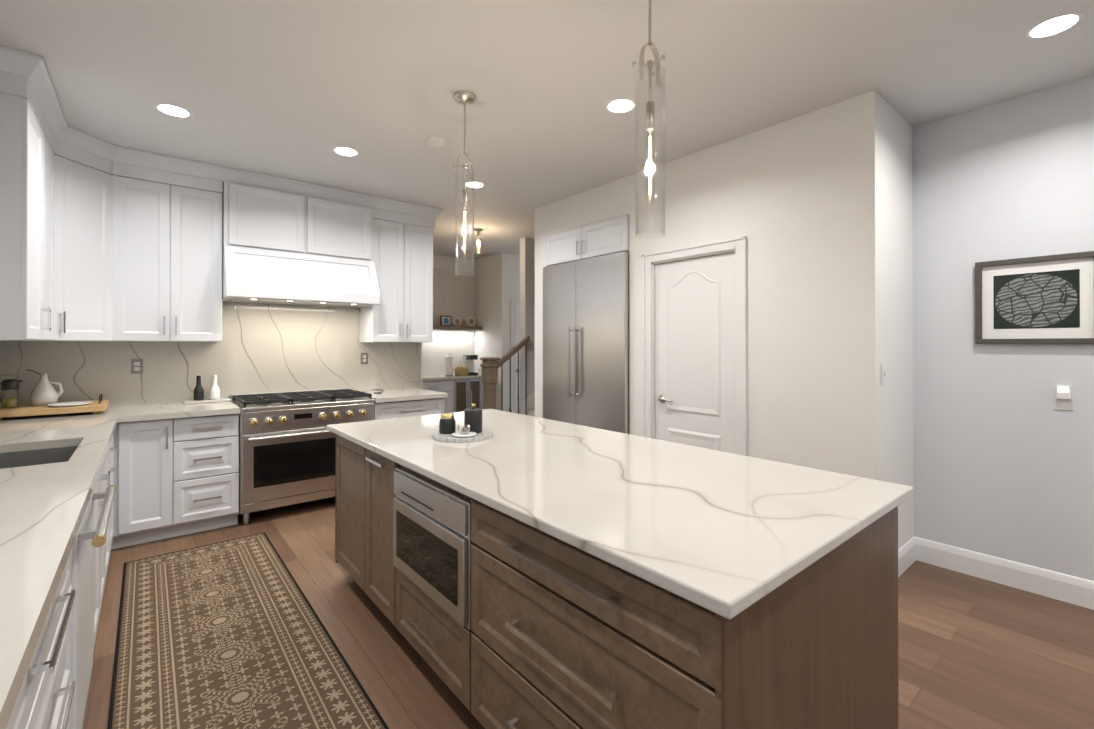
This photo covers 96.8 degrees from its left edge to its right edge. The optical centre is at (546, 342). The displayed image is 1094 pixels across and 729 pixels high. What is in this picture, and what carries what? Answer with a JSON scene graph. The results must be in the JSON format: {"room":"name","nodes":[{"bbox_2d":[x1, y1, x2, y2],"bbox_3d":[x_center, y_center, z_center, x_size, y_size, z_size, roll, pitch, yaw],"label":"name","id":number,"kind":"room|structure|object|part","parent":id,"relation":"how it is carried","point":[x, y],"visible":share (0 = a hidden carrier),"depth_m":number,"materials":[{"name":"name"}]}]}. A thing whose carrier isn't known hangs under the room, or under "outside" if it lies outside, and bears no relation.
{"room":"kitchen","nodes":[
{"label":"kitchen","id":0,"kind":"room"},
{"bbox_2d":[0,445,75,468],"bbox_3d":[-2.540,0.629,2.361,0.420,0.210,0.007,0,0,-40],"label":"sink","id":1,"kind":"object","parent":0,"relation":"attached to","point":[34,456],"depth_m":2.38,"materials":[{"name":"grey metal"}]},
{"bbox_2d":[0,301,421,406],"bbox_3d":[-2.634,0.002,4.401,3.170,2.800,0.132,0,0,-40],"label":"backsplash","id":2,"kind":"structure","parent":0,"point":[262,347],"depth_m":4.25,"materials":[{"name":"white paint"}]},
{"bbox_2d":[0,69,55,340],"bbox_3d":[-2.997,-0.657,2.639,0.357,1.285,0.910,0,0,-40],"label":"upper cabinet","id":3,"kind":"object","parent":2,"relation":"attached to","point":[27,137],"depth_m":2.40,"materials":[{"name":"white wood"}]},
{"bbox_2d":[56,137,115,340],"bbox_3d":[-3.137,-0.657,3.287,0.287,1.282,0.287,0,0,-40],"label":"upper cabinet","id":4,"kind":"object","parent":2,"relation":"attached to","point":[102,240],"depth_m":3.30,"materials":[{"name":"white wood"}]},
{"bbox_2d":[131,359,142,373],"bbox_3d":[-3.225,0.184,3.821,0.072,0.116,0.008,0,0,-40],"label":"electrical outlet","id":5,"kind":"object","parent":2,"relation":"attached to","point":[136,366],"visible":1,"depth_m":3.82,"materials":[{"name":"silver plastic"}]},
{"bbox_2d":[112,161,223,341],"bbox_3d":[-2.970,-0.656,3.819,0.666,1.290,0.357,0,0,-40],"label":"upper cabinet","id":6,"kind":"object","parent":2,"relation":"attached to","point":[169,221],"depth_m":3.67,"materials":[{"name":"white wood"}]},
{"bbox_2d":[222,181,379,307],"bbox_3d":[-2.184,-0.821,4.332,1.192,0.936,0.569,0,0,-40],"label":"range hood","id":7,"kind":"object","parent":2,"relation":"attached to","point":[281,247],"visible":0.98,"depth_m":4.15,"materials":[{"name":"white wood"}]},
{"bbox_2d":[361,353,367,363],"bbox_3d":[-1.860,0.159,4.948,0.072,0.116,0.008,0,0,-40],"label":"electrical outlet","id":8,"kind":"object","parent":2,"relation":"attached to","point":[364,358],"visible":1,"depth_m":4.95,"materials":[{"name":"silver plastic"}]},
{"bbox_2d":[360,205,435,341],"bbox_3d":[-1.543,-0.651,4.998,0.635,1.290,0.357,0,0,-40],"label":"upper cabinet","id":9,"kind":"object","parent":2,"relation":"attached to","point":[402,242],"depth_m":4.85,"materials":[{"name":"white wood"}]},
{"bbox_2d":[422,255,472,375],"bbox_3d":[-1.971,0.013,7.549,2.100,2.800,0.120,0,0,-40],"label":"wall","id":10,"kind":"structure","parent":0,"point":[445,262],"depth_m":7.82,"materials":[{"name":"white paint"}]},
{"bbox_2d":[433,325,481,330],"bbox_3d":[-1.621,-0.236,7.576,1.273,0.060,0.254,0,0,-40],"label":"floating shelf","id":11,"kind":"object","parent":10,"relation":"attached to","point":[442,327],"visible":0.6,"depth_m":7.58,"materials":[{"name":"brown wood"}]},
{"bbox_2d":[440,316,450,325],"bbox_3d":[-1.587,-0.347,7.619,0.180,0.158,0.024,0,0,-40],"label":"frame","id":12,"kind":"object","parent":11,"relation":"on","point":[445,320],"visible":0.88,"depth_m":7.60,"materials":[{"name":"black wood"}]},
{"bbox_2d":[453,316,475,325],"bbox_3d":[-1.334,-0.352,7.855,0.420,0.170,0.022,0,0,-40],"label":"mugs","id":13,"kind":"object","parent":11,"relation":"on","point":[469,321],"visible":0.92,"depth_m":7.84,"materials":[{"name":"white ceramic"}]},
{"bbox_2d":[474,253,507,411],"bbox_3d":[-0.909,0.014,7.817,0.120,2.800,0.820,0,0,-40],"label":"wall","id":14,"kind":"structure","parent":0,"point":[491,298],"depth_m":7.65,"materials":[{"name":"white paint"}]},
{"bbox_2d":[508,254,519,411],"bbox_3d":[-0.331,0.014,7.840,0.800,2.800,0.120,0,0,-40],"label":"wall","id":15,"kind":"structure","parent":0,"point":[513,276],"depth_m":7.58,"materials":[{"name":"white paint"}]},
{"bbox_2d":[510,299,519,411],"bbox_3d":[-0.310,0.364,7.727,0.610,2.100,0.080,0,0,-40],"label":"door frame","id":16,"kind":"structure","parent":15,"relation":"attached to","point":[514,322],"depth_m":7.58,"materials":[{"name":"white wood"}]},
{"bbox_2d":[520,237,534,403],"bbox_3d":[0.176,0.011,6.833,1.300,2.800,0.120,0,0,-40],"label":"wall","id":17,"kind":"structure","parent":0,"point":[527,286],"depth_m":6.42,"materials":[{"name":"white paint"}]},
{"bbox_2d":[535,205,545,417],"bbox_3d":[0.208,0.005,5.208,0.720,2.800,0.186,0,0,-40],"label":"wall","id":18,"kind":"structure","parent":0,"point":[540,224],"depth_m":4.99,"materials":[{"name":"white paint"}]},
{"bbox_2d":[0,0,1093,259],"bbox_3d":[0.309,-1.454,2.908,6.200,0.100,10.450,0,0,-40],"label":"ceiling","id":19,"kind":"structure","parent":0,"point":[296,90],"depth_m":2.55,"materials":[{"name":"white paint"}]},
{"bbox_2d":[154,103,192,117],"bbox_3d":[-2.256,-1.401,2.936,0.189,0.003,0.189,0,0,41],"label":"recessed light","id":20,"kind":"object","parent":19,"relation":"in","point":[172,110],"depth_m":2.93,"materials":[{"name":"white plastic"}]},
{"bbox_2d":[332,146,359,156],"bbox_3d":[-1.472,-1.399,3.557,0.189,0.003,0.189,0,0,44],"label":"recessed light","id":21,"kind":"object","parent":19,"relation":"in","point":[343,151],"depth_m":3.55,"materials":[{"name":"white plastic"}]},
{"bbox_2d":[426,136,444,146],"bbox_3d":[-0.768,-1.385,3.348,0.124,0.033,0.124,0,0,-40],"label":"smoke detector","id":22,"kind":"object","parent":19,"relation":"attached to","point":[435,141],"visible":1,"depth_m":3.32,"materials":[{"name":"white plastic"}]},
{"bbox_2d":[453,91,475,276],"bbox_3d":[-0.466,-0.894,2.762,0.126,1.019,0.129,0,0,-40],"label":"pendant light","id":23,"kind":"object","parent":19,"relation":"hanging from","point":[464,98],"visible":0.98,"depth_m":2.75,"materials":[{"name":"clear glass"}]},
{"bbox_2d":[466,181,484,188],"bbox_3d":[-0.642,-1.396,4.295,0.189,0.003,0.189,0,0,26],"label":"recessed light","id":24,"kind":"object","parent":19,"relation":"in","point":[477,185],"depth_m":4.31,"materials":[{"name":"white plastic"}]},
{"bbox_2d":[473,228,483,253],"bbox_3d":[-0.839,-1.242,5.947,0.140,0.299,0.140,0,0,-40],"label":"light","id":25,"kind":"object","parent":19,"relation":"attached to","point":[478,230],"visible":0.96,"depth_m":5.93,"materials":[{"name":"silver metal"}]},
{"bbox_2d":[605,98,634,113],"bbox_3d":[0.437,-1.402,2.878,0.189,0.003,0.189,0,0,41],"label":"recessed light","id":26,"kind":"object","parent":19,"relation":"in","point":[620,105],"depth_m":2.88,"materials":[{"name":"white"}]},
{"bbox_2d":[632,0,664,238],"bbox_3d":[0.376,-0.898,1.758,0.126,1.019,0.129,0,0,-40],"label":"pendant light","id":27,"kind":"object","parent":19,"relation":"hanging from","point":[650,106],"visible":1,"depth_m":1.75,"materials":[{"name":"clear glass"}]},
{"bbox_2d":[1024,12,1084,39],"bbox_3d":[2.251,-1.404,2.158,0.189,0.003,0.189,0,0,41],"label":"recessed light","id":28,"kind":"object","parent":19,"relation":"in","point":[1060,24],"depth_m":2.16,"materials":[{"name":"white"}]},
{"bbox_2d":[546,176,628,235],"bbox_3d":[0.617,-1.237,4.718,0.720,0.320,1.098,0,0,-40],"label":"wall","id":29,"kind":"structure","parent":0,"point":[605,202],"depth_m":4.43,"materials":[{"name":"white paint"}]},
{"bbox_2d":[86,497,1093,728],"bbox_3d":[0.309,1.446,2.897,6.200,0.100,10.450,0,0,-40],"label":"floor","id":30,"kind":"structure","parent":0,"point":[976,652],"depth_m":2.24,"materials":[{"name":"brown wood"}]},
{"bbox_2d":[12,525,83,728],"bbox_3d":[-1.327,0.954,0.850,0.638,0.869,0.994,0,0,-40],"label":"base cabinet","id":31,"kind":"object","parent":30,"relation":"on","point":[52,697],"depth_m":1.19,"materials":[{"name":"white wood"}]},
{"bbox_2d":[0,406,119,728],"bbox_3d":[-1.581,0.499,1.171,0.656,0.040,6.187,0,0,-40],"label":"countertop","id":32,"kind":"structure","parent":31,"relation":"on","point":[43,508],"depth_m":1.34,"materials":[{"name":"white stone"}]},
{"bbox_2d":[0,394,108,419],"bbox_3d":[-3.370,0.427,3.313,0.550,0.118,0.430,0,0,-40],"label":"serving board","id":33,"kind":"object","parent":32,"relation":"on","point":[96,406],"visible":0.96,"depth_m":3.19,"materials":[{"name":"brown wood"}]},
{"bbox_2d":[0,379,22,408],"bbox_3d":[-3.500,0.331,3.174,0.097,0.185,0.083,0,0,-40],"label":"dispenser","id":34,"kind":"object","parent":33,"relation":"on","point":[12,385],"visible":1,"depth_m":3.15,"materials":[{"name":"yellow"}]},
{"bbox_2d":[26,369,63,405],"bbox_3d":[-3.411,0.300,3.299,0.182,0.248,0.136,0,0,-40],"label":"ceramic jug","id":35,"kind":"object","parent":33,"relation":"on","point":[44,393],"visible":1,"depth_m":3.27,"materials":[{"name":"grey ceramic"}]},
{"bbox_2d":[47,401,92,406],"bbox_3d":[-3.230,0.416,3.292,0.224,0.016,0.224,0,0,-40],"label":"dish","id":36,"kind":"object","parent":33,"relation":"on","point":[71,404],"visible":1,"depth_m":3.30,"materials":[{"name":"white ceramic"}]},
{"bbox_2d":[84,481,99,728],"bbox_3d":[-1.883,0.956,1.524,0.638,0.869,0.754,0,0,-40],"label":"base cabinet","id":37,"kind":"object","parent":30,"relation":"on","point":[92,518],"depth_m":1.83,"materials":[{"name":"white wood"}]},
{"bbox_2d":[100,481,107,610],"bbox_3d":[-2.346,1.069,2.081,0.634,0.648,0.694,0,0,-40],"label":"base cabinet","id":38,"kind":"object","parent":30,"relation":"on","point":[103,488],"depth_m":2.30,"materials":[{"name":"white wood"}]},
{"bbox_2d":[100,433,115,564],"bbox_3d":[-2.839,0.961,2.679,0.634,0.869,0.856,0,0,-40],"label":"base cabinet","id":39,"kind":"object","parent":30,"relation":"on","point":[108,474],"depth_m":2.92,"materials":[{"name":"white wood"}]},
{"bbox_2d":[116,417,175,547],"bbox_3d":[-2.983,0.964,3.582,0.332,0.869,0.676,0,0,-40],"label":"base cabinet","id":40,"kind":"object","parent":30,"relation":"on","point":[145,450],"depth_m":3.34,"materials":[{"name":"white wood"}]},
{"bbox_2d":[120,401,239,420],"bbox_3d":[-2.802,0.509,3.709,0.692,0.040,0.718,0,0,-40],"label":"countertop","id":41,"kind":"structure","parent":40,"relation":"on","point":[165,412],"depth_m":3.55,"materials":[{"name":"white stone"}]},
{"bbox_2d":[183,398,231,403],"bbox_3d":[-2.817,0.480,4.032,0.320,0.018,0.175,0,0,-40],"label":"board","id":42,"kind":"object","parent":41,"relation":"on","point":[206,401],"visible":0.94,"depth_m":3.97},
{"bbox_2d":[194,376,203,399],"bbox_3d":[-2.871,0.370,4.004,0.070,0.202,0.069,0,0,-40],"label":"bottle","id":43,"kind":"object","parent":42,"relation":"on","point":[198,392],"visible":1,"depth_m":3.99,"materials":[{"name":"black ceramic"}]},
{"bbox_2d":[210,375,219,398],"bbox_3d":[-2.786,0.370,4.074,0.070,0.202,0.069,0,0,-40],"label":"bottle","id":44,"kind":"object","parent":42,"relation":"on","point":[214,391],"visible":1,"depth_m":4.06,"materials":[{"name":"white ceramic"}]},
{"bbox_2d":[176,413,238,535],"bbox_3d":[-2.701,0.965,3.815,0.399,0.869,0.676,0,0,-40],"label":"base cabinet","id":45,"kind":"object","parent":30,"relation":"on","point":[207,448],"depth_m":3.56,"materials":[{"name":"white wood"}]},
{"bbox_2d":[107,532,388,728],"bbox_3d":[-1.191,1.386,1.886,0.780,0.010,3.700,0,0,-40],"label":"rug","id":46,"kind":"object","parent":30,"relation":"on","point":[231,634],"visible":0.96,"depth_m":2.17,"materials":[{"name":"brown fabric"}]},
{"bbox_2d":[229,388,374,523],"bbox_3d":[-2.122,0.923,4.232,1.017,0.955,0.758,0,0,-40],"label":"range","id":47,"kind":"object","parent":30,"relation":"on","point":[286,448],"visible":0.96,"depth_m":3.90,"materials":[{"name":"silver metal"}]},
{"bbox_2d":[362,388,447,419],"bbox_3d":[-1.471,0.948,4.805,0.708,0.910,0.717,0,0,-40],"label":"base cabinet","id":48,"kind":"object","parent":30,"relation":"on","point":[396,403],"visible":0.25,"depth_m":4.57,"materials":[{"name":"white wood"}]},
{"bbox_2d":[371,389,383,392],"bbox_3d":[-1.661,0.474,4.769,0.126,0.035,0.126,0,0,-40],"label":"bowl","id":49,"kind":"object","parent":48,"relation":"on","point":[377,390],"visible":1,"depth_m":4.74,"materials":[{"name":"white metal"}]},
{"bbox_2d":[422,379,453,412],"bbox_3d":[-1.820,0.977,7.181,0.670,0.869,0.605,0,0,-40],"label":"base cabinet","id":50,"kind":"object","parent":30,"relation":"on","point":[439,385],"depth_m":7.08,"materials":[{"name":"white"}]},
{"bbox_2d":[422,375,481,382],"bbox_3d":[-1.542,0.523,7.400,1.376,0.040,0.625,0,0,-40],"label":"countertop","id":51,"kind":"structure","parent":50,"relation":"on","point":[425,378],"depth_m":7.26,"materials":[{"name":"white stone"}]},
{"bbox_2d":[444,353,453,375],"bbox_3d":[-1.503,0.328,7.468,0.150,0.349,0.150,0,0,-40],"label":"paper towel holder","id":52,"kind":"object","parent":51,"relation":"on","point":[449,366],"visible":1,"depth_m":7.42,"materials":[{"name":"white paper"}]},
{"bbox_2d":[454,366,468,375],"bbox_3d":[-1.336,0.430,7.579,0.240,0.144,0.240,0,0,-40],"label":"basket","id":53,"kind":"object","parent":51,"relation":"on","point":[461,370],"visible":1,"depth_m":7.49,"materials":[{"name":"beige wicker"}]},
{"bbox_2d":[463,355,477,374],"bbox_3d":[-1.220,0.349,7.753,0.140,0.309,0.240,0,0,-40],"label":"coffee machine","id":54,"kind":"object","parent":51,"relation":"on","point":[468,361],"visible":0.85,"depth_m":7.74,"materials":[{"name":"black"}]},
{"bbox_2d":[454,378,481,411],"bbox_3d":[-1.357,0.981,7.539,0.482,0.864,0.623,0,0,-40],"label":"beverage cooler","id":55,"kind":"object","parent":30,"relation":"on","point":[467,393],"visible":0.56,"depth_m":7.32,"materials":[{"name":"black"}]},
{"bbox_2d":[480,336,534,416],"bbox_3d":[0.243,0.657,6.089,1.840,1.502,1.128,0,0,-40],"label":"stair railing","id":56,"kind":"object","parent":30,"relation":"on","point":[490,366],"depth_m":6.04,"materials":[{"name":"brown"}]},
{"bbox_2d":[543,251,628,433],"bbox_3d":[0.533,0.320,4.643,0.737,2.165,1.086,0,0,-40],"label":"refrigerator","id":57,"kind":"object","parent":30,"relation":"on","point":[585,342],"visible":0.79,"depth_m":4.37,"materials":[{"name":"silver metal"}]},
{"bbox_2d":[327,429,898,728],"bbox_3d":[-0.044,0.955,2.247,1.134,0.877,2.508,0,0,-40],"label":"kitchen island","id":58,"kind":"object","parent":30,"relation":"on","point":[518,571],"depth_m":1.37,"materials":[{"name":"brown wood"}]},
{"bbox_2d":[327,409,912,624],"bbox_3d":[-0.040,0.500,2.255,1.160,0.032,2.583,0,0,-40],"label":"island countertop","id":59,"kind":"structure","parent":58,"relation":"on","point":[727,531],"depth_m":1.53,"materials":[{"name":"white stone"}]},
{"bbox_2d":[432,428,492,441],"bbox_3d":[-0.435,0.474,2.514,0.310,0.018,0.310,0,0,-40],"label":"marble tray","id":60,"kind":"object","parent":59,"relation":"on","point":[485,434],"visible":0.48,"depth_m":2.41,"materials":[{"name":"white stone"}]},
{"bbox_2d":[439,413,455,433],"bbox_3d":[-0.516,0.416,2.518,0.084,0.098,0.083,0,0,-40],"label":"candle jar","id":61,"kind":"object","parent":60,"relation":"on","point":[447,423],"visible":0.94,"depth_m":2.49,"materials":[{"name":"black"}]},
{"bbox_2d":[452,425,476,437],"bbox_3d":[-0.414,0.440,2.434,0.124,0.050,0.124,0,0,-40],"label":"glass dish","id":62,"kind":"object","parent":60,"relation":"on","point":[464,433],"visible":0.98,"depth_m":2.42,"materials":[{"name":"white"}]},
{"bbox_2d":[464,403,481,432],"bbox_3d":[-0.384,0.390,2.530,0.094,0.150,0.094,0,0,-40],"label":"canister","id":63,"kind":"object","parent":60,"relation":"on","point":[473,416],"visible":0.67,"depth_m":2.49,"materials":[{"name":"black ceramic"}]},
{"bbox_2d":[629,169,651,436],"bbox_3d":[1.041,0.001,4.199,0.720,2.800,0.236,0,0,-40],"label":"wall","id":64,"kind":"structure","parent":0,"point":[639,247],"depth_m":4.00,"materials":[{"name":"white paint"}]},
{"bbox_2d":[652,90,913,548],"bbox_3d":[1.607,-0.002,3.514,0.720,2.800,1.540,0,0,-40],"label":"wall","id":65,"kind":"structure","parent":0,"point":[824,210],"depth_m":2.97,"materials":[{"name":"white paint"}]},
{"bbox_2d":[642,236,746,455],"bbox_3d":[1.104,0.341,3.629,0.146,2.115,0.870,0,0,-40],"label":"door frame","id":66,"kind":"structure","parent":65,"relation":"attached to","point":[738,245],"depth_m":3.47,"materials":[{"name":"white wood"}]},
{"bbox_2d":[655,252,734,453],"bbox_3d":[1.082,0.383,3.603,0.099,2.016,0.702,0,0,-40],"label":"pantry door","id":67,"kind":"structure","parent":65,"relation":"in","point":[694,352],"depth_m":3.59,"materials":[{"name":"white wood"}]},
{"bbox_2d":[881,364,885,383],"bbox_3d":[1.917,0.175,2.761,0.070,0.114,0.014,0,0,-40],"label":"light switch","id":68,"kind":"object","parent":65,"relation":"attached to","point":[883,373],"visible":1,"depth_m":2.76,"materials":[{"name":"white plastic"}]},
{"bbox_2d":[898,536,917,577],"bbox_3d":[2.101,1.324,2.908,0.690,0.145,0.016,0,0,-40],"label":"baseboard","id":69,"kind":"structure","parent":65,"relation":"attached to","point":[908,553],"depth_m":3.02,"materials":[{"name":"white wood"}]},
{"bbox_2d":[918,537,1093,609],"bbox_3d":[3.610,1.319,1.635,0.016,0.145,3.900,0,0,-40],"label":"baseboard","id":70,"kind":"structure","parent":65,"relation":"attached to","point":[1074,590],"depth_m":2.78,"materials":[{"name":"white wood"}]},
{"bbox_2d":[913,76,1093,580],"bbox_3d":[3.714,-0.009,1.596,0.152,2.800,4.100,0,0,-40],"label":"wall","id":71,"kind":"structure","parent":0,"point":[1003,453],"depth_m":2.80,"materials":[{"name":"white paint"}]},
{"bbox_3d":[2.718,-0.237,2.707,0.030,0.485,0.500,0,0,-40],"label":"picture frame","id":72,"kind":"part","parent":71,"relation":"part of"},
{"bbox_2d":[1054,385,1073,410],"bbox_3d":[2.789,0.296,2.621,0.032,0.133,0.072,0,0,-40],"label":"light switch","id":73,"kind":"object","parent":71,"relation":"attached to","point":[1063,397],"visible":0.98,"depth_m":2.62,"materials":[{"name":"white plastic"}]},
{"bbox_3d":[1.168,0.162,4.547,0.080,2.480,2.054,0,0,-40],"label":"wall","id":74,"kind":"structure","parent":0,"visible":0},
{"bbox_2d":[545,215,628,266],"bbox_3d":[0.548,-0.920,4.660,0.657,0.304,1.086,0,0,-40],"label":"upper cabinet","id":75,"kind":"object","parent":74,"relation":"attached to","point":[607,237],"visible":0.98,"depth_m":4.40,"materials":[{"name":"white wood"}]}
]}

